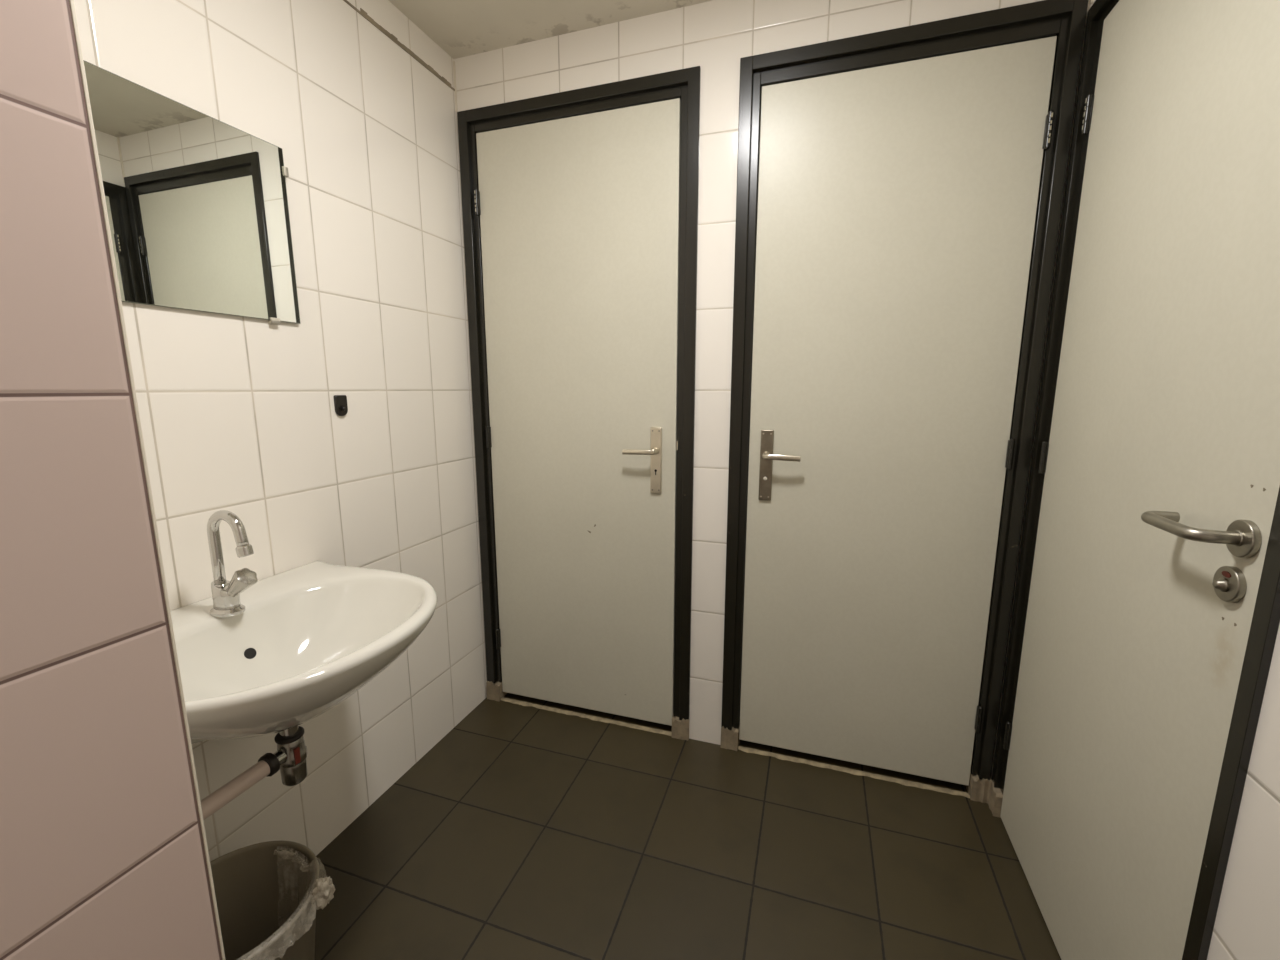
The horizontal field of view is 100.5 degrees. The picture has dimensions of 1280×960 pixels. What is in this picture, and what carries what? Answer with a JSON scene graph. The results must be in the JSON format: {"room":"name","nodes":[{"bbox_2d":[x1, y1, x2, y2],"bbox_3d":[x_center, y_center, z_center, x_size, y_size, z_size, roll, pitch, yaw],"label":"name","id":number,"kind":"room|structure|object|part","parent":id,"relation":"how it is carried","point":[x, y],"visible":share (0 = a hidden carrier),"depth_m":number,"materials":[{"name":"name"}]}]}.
{"room":"public restroom","nodes":[
{"label":"public restroom","id":0,"kind":"room"},
{"bbox_2d":[0,0,221,959],"bbox_3d":[-0.790,0.092,-0.081,0.100,2.338,1.410,3,10,18],"label":"wall","id":1,"kind":"structure","parent":0,"point":[103,857],"depth_m":0.51,"materials":[{"name":"pink tile"}]},
{"bbox_2d":[69,0,225,959],"bbox_3d":[-0.525,-0.018,0.563,0.007,2.338,0.004,3,10,18],"label":"strip","id":2,"kind":"object","parent":1,"relation":"attached to","point":[72,5],"visible":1,"depth_m":0.56,"materials":[{"name":"beige"}]},
{"bbox_2d":[74,0,486,860],"bbox_3d":[-0.878,-0.161,1.395,0.100,2.338,1.500,3,10,18],"label":"wall","id":3,"kind":"structure","parent":0,"point":[238,416],"depth_m":1.40,"materials":[{"name":"white tile"}]},
{"bbox_2d":[83,60,299,324],"bbox_3d":[-0.930,-0.525,0.994,0.013,0.402,0.614,3,10,18],"label":"wall mirror","id":4,"kind":"object","parent":3,"relation":"attached to","point":[197,202],"visible":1,"depth_m":1.07,"materials":[{"name":"clear glass"}]},
{"bbox_2d":[171,561,436,743],"bbox_3d":[-0.692,0.369,1.050,0.522,0.198,0.611,3,10,18],"label":"washbasin","id":5,"kind":"object","parent":3,"relation":"attached to","point":[308,637],"visible":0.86,"depth_m":1.07,"materials":[{"name":"white ceramic"}]},
{"bbox_2d":[207,510,257,617],"bbox_3d":[-0.812,0.164,1.055,0.119,0.214,0.053,3,10,18],"label":"tap","id":6,"kind":"object","parent":5,"relation":"on","point":[225,593],"visible":1,"depth_m":1.05,"materials":[{"name":"silver metal"}]},
{"bbox_3d":[-0.808,0.140,1.050,0.099,0.164,0.020,3,10,18],"label":"spout","id":7,"kind":"part","parent":6,"relation":"part of","materials":[{"name":"silver metal"}]},
{"bbox_3d":[-0.794,0.205,1.062,0.061,0.058,0.042,3,10,18],"label":"knob","id":8,"kind":"part","parent":6,"relation":"part of","materials":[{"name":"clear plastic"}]},
{"bbox_2d":[201,726,307,819],"bbox_3d":[-0.758,0.567,0.950,0.092,0.158,0.386,3,10,18],"label":"trap","id":9,"kind":"object","parent":5,"relation":"attached to","point":[290,756],"visible":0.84,"depth_m":1.04,"materials":[{"name":"silver metal"}]},
{"bbox_3d":[-0.723,0.555,1.058,0.027,0.027,0.045,3,10,18],"label":"arm","id":10,"kind":"part","parent":9,"relation":"part of","materials":[{"name":"silver metal"}]},
{"bbox_2d":[280,759,307,785],"bbox_3d":[-0.712,0.597,1.096,0.046,0.049,0.046,3,10,18],"label":"cup","id":11,"kind":"object","parent":9,"relation":"on","point":[293,772],"depth_m":1.08,"materials":[{"name":"silver metal"}]},
{"bbox_2d":[333,395,347,415],"bbox_3d":[-0.800,-0.200,1.434,0.019,0.056,0.037,3,10,18],"label":"wall hook","id":12,"kind":"object","parent":3,"relation":"attached to","point":[340,401],"visible":1,"depth_m":1.43,"materials":[{"name":"black plastic"}]},
{"bbox_2d":[343,0,454,90],"bbox_3d":[-0.835,-1.218,1.184,0.004,0.016,1.330,3,10,18],"label":"pipe","id":13,"kind":"object","parent":3,"relation":"attached to","point":[362,12],"visible":1,"depth_m":1.56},
{"bbox_2d":[389,0,711,58],"bbox_3d":[-0.048,-1.199,0.298,2.245,0.080,3.200,3,10,18],"label":"ceiling","id":14,"kind":"structure","parent":0,"point":[461,28],"depth_m":1.58,"materials":[{"name":"grey paint"}]},
{"bbox_2d":[314,693,1060,959],"bbox_3d":[-0.048,1.184,0.707,2.245,0.080,3.200,3,10,18],"label":"floor","id":15,"kind":"structure","parent":0,"point":[524,832],"depth_m":1.42,"materials":[{"name":"tile"}]},
{"bbox_2d":[210,840,318,959],"bbox_3d":[-0.756,0.934,1.009,0.283,0.308,0.283,3,10,18],"label":"waste bin","id":16,"kind":"object","parent":15,"relation":"on","point":[251,907],"visible":0.7,"depth_m":1.10,"materials":[{"name":"grey plastic"}]},
{"bbox_2d":[246,846,334,957],"bbox_3d":[-0.719,0.898,0.978,0.227,0.271,0.285,3,10,18],"label":"liner","id":17,"kind":"object","parent":16,"relation":"in","point":[322,893],"visible":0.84,"depth_m":1.01,"materials":[{"name":"beige"}]},
{"bbox_2d":[454,0,1092,778],"bbox_3d":[0.289,-0.221,1.742,1.895,2.338,0.100,3,10,18],"label":"wall","id":18,"kind":"structure","parent":0,"point":[713,36],"depth_m":1.63,"materials":[{"name":"white tile"}]},
{"bbox_2d":[453,61,457,111],"bbox_3d":[-0.625,-1.331,1.802,0.006,0.154,0.004,3,10,18],"label":"joint","id":19,"kind":"object","parent":18,"relation":"attached to","point":[454,69],"visible":1,"depth_m":1.80,"materials":[{"name":"beige"}]},
{"bbox_2d":[457,66,700,740],"bbox_3d":[-0.214,-0.162,1.889,0.838,2.172,0.140,3,10,18],"label":"door","id":20,"kind":"structure","parent":18,"relation":"in","point":[580,206],"depth_m":1.84,"materials":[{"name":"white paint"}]},
{"bbox_3d":[0.001,-0.096,1.781,0.116,0.023,0.052,3,10,18],"label":"lever","id":21,"kind":"part","parent":20,"relation":"part of","materials":[{"name":"metal"}]},
{"bbox_3d":[0.054,-0.065,1.798,0.039,0.225,0.008,3,10,18],"label":"handle","id":22,"kind":"part","parent":20,"relation":"part of","materials":[{"name":"metal"}]},
{"bbox_2d":[720,0,1087,803],"bbox_3d":[0.683,-0.112,1.597,0.820,2.172,0.140,3,10,18],"label":"door","id":23,"kind":"structure","parent":18,"relation":"in","point":[900,192],"depth_m":1.54,"materials":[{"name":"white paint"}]},
{"bbox_3d":[0.399,-0.046,1.686,0.039,0.225,0.008,3,10,18],"label":"handle","id":24,"kind":"part","parent":23,"relation":"part of","materials":[{"name":"metal"}]},
{"bbox_3d":[0.434,-0.072,1.640,0.116,0.023,0.052,3,10,18],"label":"lever","id":25,"kind":"part","parent":23,"relation":"part of","materials":[{"name":"metal"}]},
{"bbox_2d":[1093,0,1279,959],"bbox_3d":[0.694,0.056,0.132,0.100,2.338,2.750,3,10,18],"label":"wall","id":26,"kind":"structure","parent":0,"point":[1247,921],"depth_m":0.69,"materials":[{"name":"white tile"}]},
{"bbox_2d":[988,0,1279,959],"bbox_3d":[0.956,0.003,1.047,0.154,2.132,0.843,3,10,18],"label":"door","id":27,"kind":"structure","parent":26,"relation":"in","point":[1145,621],"depth_m":0.95,"materials":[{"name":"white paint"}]},
{"bbox_3d":[0.825,0.070,0.808,0.059,0.018,0.144,3,10,18],"label":"lever","id":28,"kind":"part","parent":27,"relation":"part of","materials":[{"name":"silver metal"}]},
{"bbox_3d":[0.836,0.081,0.739,0.009,0.053,0.053,3,10,18],"label":"handle","id":29,"kind":"part","parent":27,"relation":"part of","materials":[{"name":"silver metal"}]}
]}

